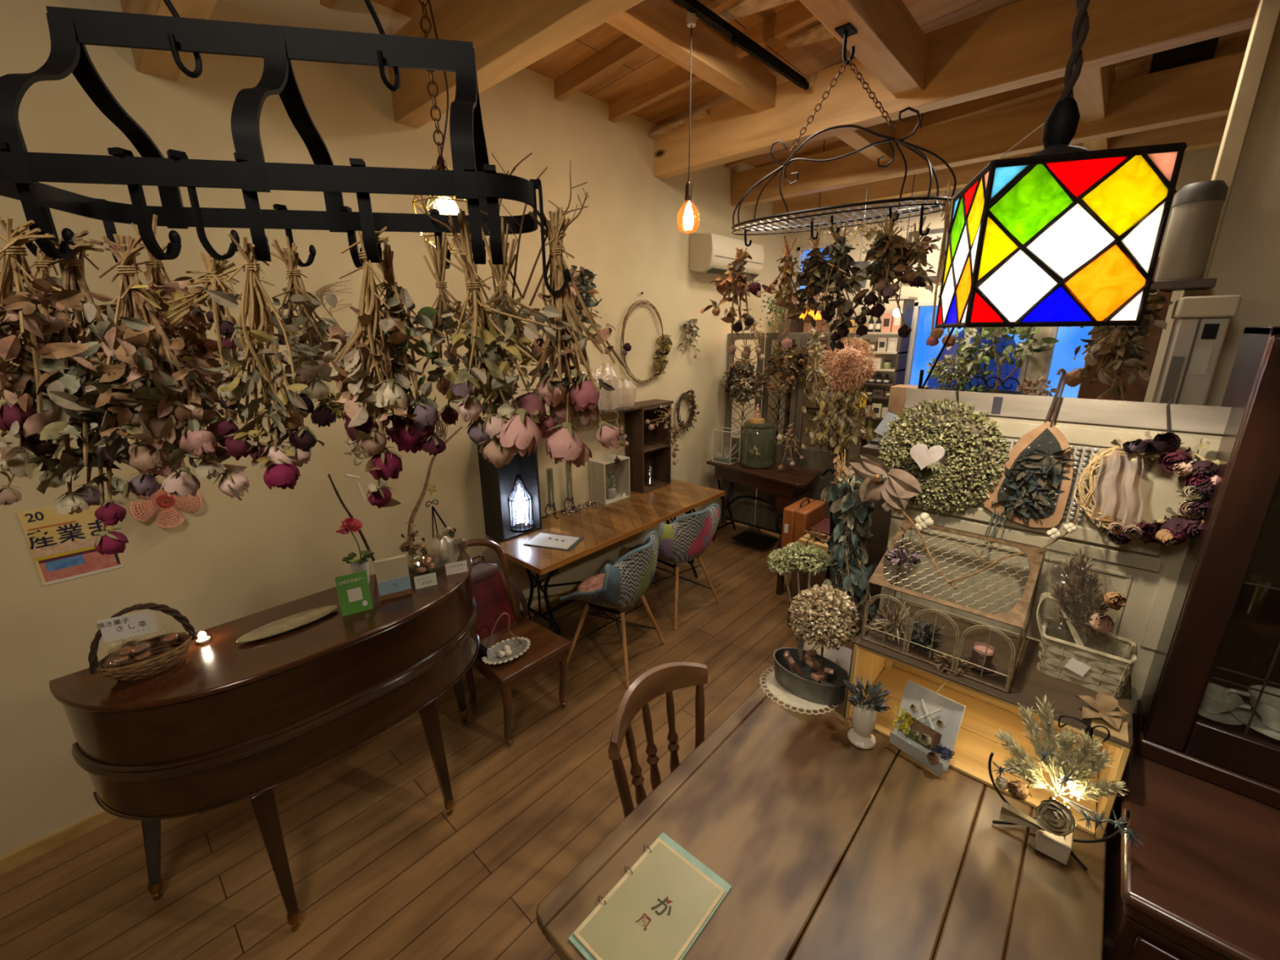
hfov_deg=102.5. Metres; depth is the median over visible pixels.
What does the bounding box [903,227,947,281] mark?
picture frame
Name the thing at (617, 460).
sprig
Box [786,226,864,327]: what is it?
bunch
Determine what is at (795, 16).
trim
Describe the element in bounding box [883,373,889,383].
bottle
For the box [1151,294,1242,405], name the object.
air conditioner
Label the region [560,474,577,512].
vase
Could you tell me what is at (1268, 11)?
trim
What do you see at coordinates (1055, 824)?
lamp
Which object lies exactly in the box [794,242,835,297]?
window
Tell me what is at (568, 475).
tube
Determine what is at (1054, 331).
window
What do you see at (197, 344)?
bunch
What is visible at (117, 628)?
price card
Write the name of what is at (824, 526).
storage box
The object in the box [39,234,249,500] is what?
bunch
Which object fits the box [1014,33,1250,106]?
beam
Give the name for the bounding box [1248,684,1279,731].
cup
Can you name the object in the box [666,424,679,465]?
swag
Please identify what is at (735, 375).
wreath
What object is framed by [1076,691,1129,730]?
ribbon bow
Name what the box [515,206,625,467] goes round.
bunch
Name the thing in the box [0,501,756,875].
baseboard
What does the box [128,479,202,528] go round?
flower
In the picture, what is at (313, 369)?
bunch
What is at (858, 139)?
trim
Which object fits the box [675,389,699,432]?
wreath
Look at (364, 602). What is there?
print
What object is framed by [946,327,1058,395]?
ficus plant
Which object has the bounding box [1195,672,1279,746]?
shelf
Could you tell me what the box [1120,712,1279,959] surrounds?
countertop
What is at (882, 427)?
tablet stand
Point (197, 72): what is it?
hook
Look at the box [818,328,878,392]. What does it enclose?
dried flower
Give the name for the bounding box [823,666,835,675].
bar
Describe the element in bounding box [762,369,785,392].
wreath
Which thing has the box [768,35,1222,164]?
beam
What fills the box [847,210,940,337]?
bunch
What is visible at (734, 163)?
trim
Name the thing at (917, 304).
window
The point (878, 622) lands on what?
dried plant
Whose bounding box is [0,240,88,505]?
bunch
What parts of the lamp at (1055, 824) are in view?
scroll stem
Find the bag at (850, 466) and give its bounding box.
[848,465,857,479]
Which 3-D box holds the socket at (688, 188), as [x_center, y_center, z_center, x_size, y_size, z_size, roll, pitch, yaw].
[0.244,-1.442,2.567,0.042,0.087,0.041,14,21,40]
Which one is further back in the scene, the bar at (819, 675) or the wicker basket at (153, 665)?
the bar at (819, 675)
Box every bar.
[783,651,795,672]
[787,657,803,675]
[802,649,817,662]
[804,654,819,671]
[805,658,822,671]
[810,671,827,680]
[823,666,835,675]
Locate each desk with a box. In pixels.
[48,546,479,931]
[498,479,725,654]
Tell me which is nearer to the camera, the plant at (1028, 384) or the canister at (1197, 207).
the canister at (1197, 207)
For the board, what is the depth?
3.98 m
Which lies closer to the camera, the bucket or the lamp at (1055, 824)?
the lamp at (1055, 824)
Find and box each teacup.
[1197,682,1245,724]
[1222,684,1279,741]
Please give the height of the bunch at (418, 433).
0.378 m
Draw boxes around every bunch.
[0,217,115,475]
[0,230,202,555]
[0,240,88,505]
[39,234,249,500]
[97,214,237,434]
[141,250,245,449]
[198,233,324,489]
[267,235,344,427]
[318,226,420,508]
[346,242,451,456]
[408,231,471,425]
[440,208,562,468]
[440,217,548,404]
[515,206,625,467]
[700,247,777,359]
[756,235,805,349]
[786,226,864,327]
[787,386,882,465]
[814,219,871,351]
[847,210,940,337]
[875,216,939,292]
[926,179,955,346]
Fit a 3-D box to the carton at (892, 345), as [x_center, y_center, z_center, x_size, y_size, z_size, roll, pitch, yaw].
[2.348,-1.253,4.751,0.083,0.126,0.082,14,21,40]
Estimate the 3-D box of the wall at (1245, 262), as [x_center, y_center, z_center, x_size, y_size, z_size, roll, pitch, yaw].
[2.935,-0.357,1.417,2.000,3.850,0.100,14,21,40]
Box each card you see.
[97,609,157,642]
[334,570,373,616]
[373,554,412,600]
[413,572,437,589]
[444,560,467,575]
[1090,717,1128,743]
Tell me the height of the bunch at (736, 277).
0.560 m
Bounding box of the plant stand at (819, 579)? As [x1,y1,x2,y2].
[786,555,842,635]
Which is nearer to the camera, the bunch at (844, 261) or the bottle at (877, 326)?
the bunch at (844, 261)
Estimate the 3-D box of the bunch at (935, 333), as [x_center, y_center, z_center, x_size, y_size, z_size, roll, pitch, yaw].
[1.228,-0.857,2.022,0.142,0.642,0.274,5,17,17]
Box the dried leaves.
[983,421,1077,544]
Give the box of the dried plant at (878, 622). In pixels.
[862,600,926,644]
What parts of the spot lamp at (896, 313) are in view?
bulb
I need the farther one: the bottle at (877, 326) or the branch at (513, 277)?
the bottle at (877, 326)
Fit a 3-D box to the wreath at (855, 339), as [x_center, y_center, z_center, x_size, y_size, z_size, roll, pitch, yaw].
[1.671,-0.944,4.077,0.366,0.367,0.020,14,21,40]
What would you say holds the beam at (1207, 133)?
attached to the wall at (229, 559)
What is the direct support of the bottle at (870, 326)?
on the wall shelves at (908, 301)
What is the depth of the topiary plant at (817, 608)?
1.74 m
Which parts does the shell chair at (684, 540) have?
leg, seat, leg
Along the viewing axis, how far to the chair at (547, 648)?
2.71 m
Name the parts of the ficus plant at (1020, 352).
pot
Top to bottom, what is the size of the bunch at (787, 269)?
0.528 m
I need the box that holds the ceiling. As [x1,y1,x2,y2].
[370,0,1251,168]
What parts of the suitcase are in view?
handle, case lid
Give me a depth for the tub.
1.85 m
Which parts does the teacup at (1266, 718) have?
handle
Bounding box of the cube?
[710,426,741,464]
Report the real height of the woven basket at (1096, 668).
0.222 m
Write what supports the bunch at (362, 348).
hanging from the pot rack at (472, 178)
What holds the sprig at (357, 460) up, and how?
attached to the wall at (229, 559)
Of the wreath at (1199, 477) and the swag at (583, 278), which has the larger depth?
the swag at (583, 278)
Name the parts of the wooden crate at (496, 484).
panel, panel, panel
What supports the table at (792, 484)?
on the floor
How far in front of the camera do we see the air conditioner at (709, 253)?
4.35 m
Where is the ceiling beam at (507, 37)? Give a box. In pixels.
[388,0,644,128]
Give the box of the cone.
[748,404,764,423]
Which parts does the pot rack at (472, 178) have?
arm, arm, arm, arm, arm, arm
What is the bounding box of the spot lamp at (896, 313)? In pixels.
[893,112,923,317]
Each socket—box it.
[436,155,450,197]
[684,181,693,202]
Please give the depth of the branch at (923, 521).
1.56 m
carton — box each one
[876,337,889,351]
[886,337,898,351]
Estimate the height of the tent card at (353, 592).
0.144 m
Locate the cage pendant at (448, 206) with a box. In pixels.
[412,0,471,253]
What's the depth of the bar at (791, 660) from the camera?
1.86 m
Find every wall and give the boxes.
[0,0,791,858]
[775,146,1220,467]
[878,387,1231,853]
[1201,15,1279,406]
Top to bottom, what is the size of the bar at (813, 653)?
0.076 m
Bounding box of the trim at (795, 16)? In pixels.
[608,0,817,122]
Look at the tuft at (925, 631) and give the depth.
1.62 m
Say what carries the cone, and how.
on the glass jar at (757, 441)
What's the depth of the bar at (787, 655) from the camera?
1.90 m
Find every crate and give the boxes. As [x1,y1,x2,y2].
[476,444,542,542]
[844,595,1133,838]
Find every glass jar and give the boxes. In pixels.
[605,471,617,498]
[739,421,775,468]
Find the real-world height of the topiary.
0.520 m
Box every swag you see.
[566,265,603,351]
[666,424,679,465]
[1064,288,1173,400]
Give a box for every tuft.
[882,545,924,568]
[899,614,946,652]
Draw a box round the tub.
[773,647,848,705]
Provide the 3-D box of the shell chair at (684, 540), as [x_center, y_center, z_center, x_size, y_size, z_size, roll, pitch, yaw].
[0.273,0.561,3.786,0.682,0.825,0.484,-15,22,-42]
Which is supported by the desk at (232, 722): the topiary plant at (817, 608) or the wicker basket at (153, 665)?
the wicker basket at (153, 665)
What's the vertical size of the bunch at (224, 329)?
0.326 m
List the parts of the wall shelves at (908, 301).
shelf, shelf, shelf, shelf, shelf, shelf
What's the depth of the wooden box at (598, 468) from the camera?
3.98 m
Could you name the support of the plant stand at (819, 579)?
on the floor
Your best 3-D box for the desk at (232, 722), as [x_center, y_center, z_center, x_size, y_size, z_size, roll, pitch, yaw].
[-1.180,0.991,2.042,0.562,0.984,1.389,14,21,40]
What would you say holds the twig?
on the desk at (232, 722)
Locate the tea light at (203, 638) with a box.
[195,631,210,644]
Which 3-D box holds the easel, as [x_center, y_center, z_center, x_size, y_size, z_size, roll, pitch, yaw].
[-0.926,0.194,2.397,0.178,0.348,0.119,6,17,22]
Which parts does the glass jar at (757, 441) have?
lid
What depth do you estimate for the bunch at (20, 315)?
0.77 m
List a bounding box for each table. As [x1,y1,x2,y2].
[536,641,1106,959]
[706,454,822,550]
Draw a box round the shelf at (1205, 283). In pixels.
[1149,278,1217,291]
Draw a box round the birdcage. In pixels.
[860,519,1046,693]
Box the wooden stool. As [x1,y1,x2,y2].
[776,565,845,595]
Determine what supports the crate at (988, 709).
on the dining table at (827, 846)
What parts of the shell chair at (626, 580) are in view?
leg, leg, seat, leg, leg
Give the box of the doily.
[759,666,838,714]
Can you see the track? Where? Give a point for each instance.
(738, 38)
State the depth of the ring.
3.80 m
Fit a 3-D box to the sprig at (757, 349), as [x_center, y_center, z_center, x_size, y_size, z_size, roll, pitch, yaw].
[1.079,-1.319,4.778,0.267,0.390,0.387,9,19,30]
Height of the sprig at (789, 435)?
0.390 m
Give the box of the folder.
[523,532,584,551]
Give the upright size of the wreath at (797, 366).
0.434 m
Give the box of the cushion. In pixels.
[577,573,604,591]
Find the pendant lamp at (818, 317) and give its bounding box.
[800,140,824,319]
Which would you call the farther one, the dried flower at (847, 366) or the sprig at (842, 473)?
the dried flower at (847, 366)
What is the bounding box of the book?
[568,832,731,959]
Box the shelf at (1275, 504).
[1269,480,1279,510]
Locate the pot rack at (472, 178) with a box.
[0,5,570,295]
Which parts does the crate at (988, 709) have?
panel, corner post, corner post, panel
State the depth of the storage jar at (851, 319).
4.92 m
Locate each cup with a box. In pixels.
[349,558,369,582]
[1200,682,1242,714]
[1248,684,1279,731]
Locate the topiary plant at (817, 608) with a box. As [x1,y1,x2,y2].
[787,583,860,683]
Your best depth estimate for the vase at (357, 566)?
2.14 m
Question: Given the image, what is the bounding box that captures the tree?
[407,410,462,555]
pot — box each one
[605,486,616,498]
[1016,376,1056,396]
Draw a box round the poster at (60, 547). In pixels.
[17,504,124,586]
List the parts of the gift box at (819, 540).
cord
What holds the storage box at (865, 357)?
on the wall shelves at (908, 301)
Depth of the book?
1.16 m
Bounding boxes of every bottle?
[866,386,872,395]
[867,315,874,332]
[868,373,874,382]
[875,317,881,332]
[875,373,881,383]
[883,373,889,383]
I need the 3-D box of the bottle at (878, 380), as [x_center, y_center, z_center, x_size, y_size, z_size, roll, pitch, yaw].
[2.278,-0.966,4.889,0.049,0.086,0.048,14,21,40]
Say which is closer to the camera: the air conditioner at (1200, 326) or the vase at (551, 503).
the air conditioner at (1200, 326)
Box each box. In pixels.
[588,453,630,505]
[798,528,829,554]
[808,517,830,535]
[858,397,866,407]
[860,339,869,351]
[860,404,872,416]
[863,356,871,368]
[866,342,878,351]
[869,357,884,368]
[871,402,884,417]
[872,388,886,396]
[880,312,893,332]
[881,406,888,417]
[884,390,889,397]
[887,384,928,437]
[891,310,902,332]
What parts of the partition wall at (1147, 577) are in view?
moulding, rail, rail, rail, rail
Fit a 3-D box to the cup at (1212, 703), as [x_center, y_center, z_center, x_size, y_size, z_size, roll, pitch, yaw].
[1.518,0.585,1.359,0.092,0.055,0.092,14,21,40]
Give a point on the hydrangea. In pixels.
(800, 556)
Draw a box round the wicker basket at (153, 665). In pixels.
[88,602,197,681]
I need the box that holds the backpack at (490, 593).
[470,555,528,639]
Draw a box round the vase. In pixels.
[843,675,890,748]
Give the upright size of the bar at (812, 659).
0.071 m
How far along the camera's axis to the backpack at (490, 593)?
2.82 m
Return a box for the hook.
[790,22,894,151]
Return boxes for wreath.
[620,299,672,383]
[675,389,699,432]
[721,357,767,405]
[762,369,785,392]
[763,340,808,390]
[827,337,874,384]
[849,382,1009,514]
[1073,399,1219,547]
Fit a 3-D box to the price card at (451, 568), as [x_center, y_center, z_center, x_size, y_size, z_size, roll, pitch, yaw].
[-0.808,0.386,2.262,0.090,0.049,0.014,-8,18,-25]
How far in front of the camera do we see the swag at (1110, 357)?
2.07 m
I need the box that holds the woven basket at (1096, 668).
[1036,591,1137,697]
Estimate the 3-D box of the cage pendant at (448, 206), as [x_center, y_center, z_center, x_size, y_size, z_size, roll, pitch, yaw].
[-0.688,-1.391,1.687,0.215,1.186,0.208,14,21,40]
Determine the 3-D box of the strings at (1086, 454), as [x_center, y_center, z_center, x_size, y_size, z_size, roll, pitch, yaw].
[1.283,0.009,1.528,0.086,0.223,0.008,14,21,40]
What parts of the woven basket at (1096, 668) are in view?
handle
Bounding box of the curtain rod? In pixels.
[917,327,955,388]
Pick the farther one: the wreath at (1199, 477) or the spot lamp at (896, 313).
the spot lamp at (896, 313)
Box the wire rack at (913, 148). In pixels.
[731,106,956,246]
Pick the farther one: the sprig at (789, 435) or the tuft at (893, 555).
the sprig at (789, 435)
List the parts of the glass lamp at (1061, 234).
glass pane, glass pane, glass pane, glass pane, glass pane, glass pane, glass pane, glass pane, glass pane, glass pane, glass pane, glass pane, glass pane, glass pane, glass pane, glass pane, glass pane, glass pane, glass pane, frame, glass pane, cord, glass pane, glass pane, glass pane, glass pane, glass pane, glass pane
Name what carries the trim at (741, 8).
attached to the ceiling
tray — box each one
[236,604,337,643]
[481,612,530,664]
[484,638,528,663]
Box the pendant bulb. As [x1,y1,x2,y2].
[684,11,695,229]
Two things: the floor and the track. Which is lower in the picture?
the floor
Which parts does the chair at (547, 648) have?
leg, backrest, leg, seat, leg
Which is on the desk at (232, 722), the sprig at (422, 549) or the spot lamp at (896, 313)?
the sprig at (422, 549)
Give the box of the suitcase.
[780,497,825,549]
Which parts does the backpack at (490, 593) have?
handle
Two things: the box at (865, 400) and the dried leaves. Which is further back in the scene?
the box at (865, 400)
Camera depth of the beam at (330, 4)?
2.24 m
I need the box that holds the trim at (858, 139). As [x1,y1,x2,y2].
[835,121,896,162]
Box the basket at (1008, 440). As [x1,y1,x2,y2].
[980,438,1018,504]
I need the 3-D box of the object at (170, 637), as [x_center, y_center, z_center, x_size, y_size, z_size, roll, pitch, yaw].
[-1.514,0.495,1.648,0.046,0.061,0.051,14,21,40]
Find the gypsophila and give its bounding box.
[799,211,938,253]
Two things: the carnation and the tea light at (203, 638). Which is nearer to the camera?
the tea light at (203, 638)
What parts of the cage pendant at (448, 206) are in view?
chain, cord, bulb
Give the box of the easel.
[425,484,461,559]
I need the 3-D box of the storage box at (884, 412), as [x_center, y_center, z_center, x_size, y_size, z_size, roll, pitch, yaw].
[2.374,-0.644,4.907,0.094,0.097,0.082,14,21,40]
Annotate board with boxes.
[554,399,673,422]
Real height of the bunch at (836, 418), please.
0.691 m
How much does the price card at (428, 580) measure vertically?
0.051 m
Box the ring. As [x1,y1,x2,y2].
[600,376,612,405]
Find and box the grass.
[314,280,351,327]
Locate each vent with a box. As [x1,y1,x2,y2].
[1148,36,1219,73]
[1160,356,1185,404]
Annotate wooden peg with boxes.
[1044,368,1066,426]
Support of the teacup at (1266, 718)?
on the hutch
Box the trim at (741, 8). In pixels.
[716,0,795,22]
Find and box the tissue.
[476,644,487,662]
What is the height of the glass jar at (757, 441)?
0.410 m
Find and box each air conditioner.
[688,232,764,279]
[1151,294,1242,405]
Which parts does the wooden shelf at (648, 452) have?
panel, panel, shelf, panel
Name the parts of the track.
rail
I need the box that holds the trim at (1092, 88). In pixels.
[1072,63,1115,151]
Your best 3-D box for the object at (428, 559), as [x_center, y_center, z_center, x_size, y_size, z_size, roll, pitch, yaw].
[-0.932,0.355,2.255,0.046,0.034,0.043,14,21,40]
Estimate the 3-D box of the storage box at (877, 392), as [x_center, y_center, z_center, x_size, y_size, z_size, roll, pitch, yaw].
[2.295,-0.837,4.924,0.095,0.064,0.082,14,21,40]
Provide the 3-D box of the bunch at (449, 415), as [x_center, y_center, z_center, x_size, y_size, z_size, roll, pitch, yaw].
[-0.411,-0.312,1.092,0.169,0.398,0.134,8,18,28]
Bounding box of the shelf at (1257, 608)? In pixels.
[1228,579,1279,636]
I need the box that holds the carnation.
[335,517,373,582]
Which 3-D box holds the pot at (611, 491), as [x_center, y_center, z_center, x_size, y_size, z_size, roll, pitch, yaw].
[-0.230,0.101,4.040,0.084,0.080,0.082,14,21,40]
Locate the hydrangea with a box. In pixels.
[766,541,829,662]
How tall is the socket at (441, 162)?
0.125 m
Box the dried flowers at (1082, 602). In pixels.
[1048,547,1126,646]
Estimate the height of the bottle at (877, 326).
0.180 m
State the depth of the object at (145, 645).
1.59 m
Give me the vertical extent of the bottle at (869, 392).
0.078 m
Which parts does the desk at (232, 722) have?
leg, lid, leg, moulding, leg, leg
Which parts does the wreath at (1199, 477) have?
cord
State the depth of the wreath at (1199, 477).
1.35 m
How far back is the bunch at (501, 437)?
0.93 m
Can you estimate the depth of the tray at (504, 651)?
2.62 m
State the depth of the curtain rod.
1.74 m
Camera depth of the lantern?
3.37 m
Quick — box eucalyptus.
[820,475,877,636]
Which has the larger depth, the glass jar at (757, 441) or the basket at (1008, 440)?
the glass jar at (757, 441)
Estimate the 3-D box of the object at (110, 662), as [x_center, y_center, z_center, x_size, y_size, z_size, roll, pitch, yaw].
[-1.579,0.531,1.539,0.046,0.061,0.051,14,21,40]
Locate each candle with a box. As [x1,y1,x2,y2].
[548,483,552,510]
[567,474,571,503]
[966,645,995,672]
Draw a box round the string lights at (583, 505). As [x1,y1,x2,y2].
[560,500,601,515]
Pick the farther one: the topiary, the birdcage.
the topiary
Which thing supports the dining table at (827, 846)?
on the floor
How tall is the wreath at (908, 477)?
0.448 m
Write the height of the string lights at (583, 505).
0.042 m
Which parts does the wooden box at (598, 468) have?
panel, panel, panel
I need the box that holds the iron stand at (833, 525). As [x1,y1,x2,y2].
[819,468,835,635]
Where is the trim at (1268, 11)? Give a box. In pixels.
[1151,0,1279,401]
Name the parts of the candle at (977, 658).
dish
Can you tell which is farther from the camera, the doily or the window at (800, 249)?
the window at (800, 249)
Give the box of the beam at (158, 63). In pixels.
[120,0,217,80]
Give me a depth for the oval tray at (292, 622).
1.86 m
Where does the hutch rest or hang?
on the floor
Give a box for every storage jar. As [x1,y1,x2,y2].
[848,316,855,332]
[883,360,891,368]
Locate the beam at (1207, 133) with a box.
[773,115,1228,217]
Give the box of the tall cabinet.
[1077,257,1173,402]
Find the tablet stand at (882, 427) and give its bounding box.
[870,412,899,446]
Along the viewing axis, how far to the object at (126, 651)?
1.55 m
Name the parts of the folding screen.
panel, frame, panel, frame, panel, frame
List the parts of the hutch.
drawer, counter moulding, door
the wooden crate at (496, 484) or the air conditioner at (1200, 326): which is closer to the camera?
the air conditioner at (1200, 326)
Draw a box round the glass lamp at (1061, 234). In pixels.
[934,0,1187,328]
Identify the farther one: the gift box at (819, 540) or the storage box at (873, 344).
the storage box at (873, 344)
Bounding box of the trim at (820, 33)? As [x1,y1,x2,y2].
[785,23,835,49]
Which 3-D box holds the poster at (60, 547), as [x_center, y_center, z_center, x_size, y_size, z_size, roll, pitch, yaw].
[-2.184,0.236,1.980,0.004,0.295,0.220,14,21,40]
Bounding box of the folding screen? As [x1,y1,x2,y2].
[721,332,861,534]
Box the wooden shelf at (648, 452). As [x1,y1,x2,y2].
[624,404,671,493]
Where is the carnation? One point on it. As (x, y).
(361, 564)
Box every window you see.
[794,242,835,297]
[903,301,1034,391]
[1039,326,1093,398]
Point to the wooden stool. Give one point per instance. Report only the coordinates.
(780, 585)
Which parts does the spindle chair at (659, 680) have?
backrest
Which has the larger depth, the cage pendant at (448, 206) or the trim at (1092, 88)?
the trim at (1092, 88)
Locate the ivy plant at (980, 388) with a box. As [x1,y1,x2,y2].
[951,344,995,391]
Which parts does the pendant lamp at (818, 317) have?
lamp shade, cord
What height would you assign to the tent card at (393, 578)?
0.160 m
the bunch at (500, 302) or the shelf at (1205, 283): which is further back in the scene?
the shelf at (1205, 283)
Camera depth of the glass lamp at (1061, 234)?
0.96 m
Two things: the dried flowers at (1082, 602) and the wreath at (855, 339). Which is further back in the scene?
the wreath at (855, 339)
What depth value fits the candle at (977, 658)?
1.51 m
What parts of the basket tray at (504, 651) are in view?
handle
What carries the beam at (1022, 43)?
attached to the wall at (229, 559)
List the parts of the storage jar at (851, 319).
lid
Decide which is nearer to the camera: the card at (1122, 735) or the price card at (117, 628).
the card at (1122, 735)
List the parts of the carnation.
stem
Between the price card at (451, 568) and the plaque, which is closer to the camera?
the plaque
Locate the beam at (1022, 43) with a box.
[653,0,1259,179]
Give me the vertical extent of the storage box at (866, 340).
0.108 m
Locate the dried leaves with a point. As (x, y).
(1033, 491)
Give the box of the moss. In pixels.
[930,651,973,675]
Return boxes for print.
[362,600,367,605]
[665,895,672,903]
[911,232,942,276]
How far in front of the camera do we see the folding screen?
4.90 m
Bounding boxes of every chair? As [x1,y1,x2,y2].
[446,538,571,746]
[560,530,665,688]
[608,662,707,817]
[628,503,720,629]
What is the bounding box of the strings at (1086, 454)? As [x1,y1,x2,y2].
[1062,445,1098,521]
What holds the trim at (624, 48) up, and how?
attached to the wall at (229, 559)
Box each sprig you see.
[343,432,370,499]
[398,521,428,564]
[613,410,628,463]
[644,404,673,431]
[676,318,700,358]
[741,316,767,359]
[760,293,789,333]
[776,427,804,471]
[805,328,834,403]
[830,448,855,487]
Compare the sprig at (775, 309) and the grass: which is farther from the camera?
the sprig at (775, 309)
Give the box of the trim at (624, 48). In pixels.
[553,0,728,101]
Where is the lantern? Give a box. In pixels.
[507,474,534,532]
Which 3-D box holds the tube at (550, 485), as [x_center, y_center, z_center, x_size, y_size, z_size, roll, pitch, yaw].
[-0.628,0.117,3.618,0.018,0.192,0.017,14,21,40]
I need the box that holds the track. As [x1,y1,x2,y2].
[672,0,808,89]
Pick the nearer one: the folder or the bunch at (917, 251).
the bunch at (917, 251)
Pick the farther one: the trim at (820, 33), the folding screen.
the folding screen
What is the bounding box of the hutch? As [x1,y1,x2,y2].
[1102,326,1279,959]
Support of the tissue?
on the chair at (547, 648)
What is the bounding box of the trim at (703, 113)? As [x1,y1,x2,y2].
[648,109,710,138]
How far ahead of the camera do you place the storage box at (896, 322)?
4.67 m
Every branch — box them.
[417,152,588,306]
[881,497,1079,589]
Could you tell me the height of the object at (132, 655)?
0.061 m
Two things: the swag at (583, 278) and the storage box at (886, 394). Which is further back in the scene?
the storage box at (886, 394)
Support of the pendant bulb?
hanging from the track
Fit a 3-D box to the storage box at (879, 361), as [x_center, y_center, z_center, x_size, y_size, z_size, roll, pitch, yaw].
[2.250,-1.112,4.885,0.099,0.100,0.082,14,21,40]
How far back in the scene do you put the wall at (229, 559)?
2.46 m
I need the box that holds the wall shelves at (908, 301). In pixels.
[782,296,917,451]
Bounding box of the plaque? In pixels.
[889,680,965,776]
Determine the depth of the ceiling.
3.04 m
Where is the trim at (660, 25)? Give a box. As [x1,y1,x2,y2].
[605,0,776,111]
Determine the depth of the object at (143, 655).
1.59 m
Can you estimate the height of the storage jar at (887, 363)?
0.081 m
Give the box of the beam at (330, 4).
[319,0,337,8]
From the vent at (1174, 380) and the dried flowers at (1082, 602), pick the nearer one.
the dried flowers at (1082, 602)
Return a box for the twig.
[327,474,375,563]
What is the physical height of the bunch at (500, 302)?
0.419 m
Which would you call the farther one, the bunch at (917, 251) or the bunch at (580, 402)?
the bunch at (917, 251)
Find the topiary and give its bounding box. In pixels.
[925,353,980,391]
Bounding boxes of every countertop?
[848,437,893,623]
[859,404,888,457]
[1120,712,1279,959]
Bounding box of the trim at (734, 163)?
[724,148,783,168]
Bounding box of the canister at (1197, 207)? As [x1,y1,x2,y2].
[1154,180,1228,280]
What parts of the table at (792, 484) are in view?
drawer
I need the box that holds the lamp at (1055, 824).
[988,693,1144,871]
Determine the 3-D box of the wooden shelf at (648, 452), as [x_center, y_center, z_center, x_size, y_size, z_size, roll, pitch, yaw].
[0.071,-0.277,4.277,0.195,0.692,0.360,14,21,40]
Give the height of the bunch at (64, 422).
0.532 m
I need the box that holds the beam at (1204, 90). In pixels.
[730,50,1245,207]
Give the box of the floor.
[0,506,963,959]
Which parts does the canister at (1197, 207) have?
lid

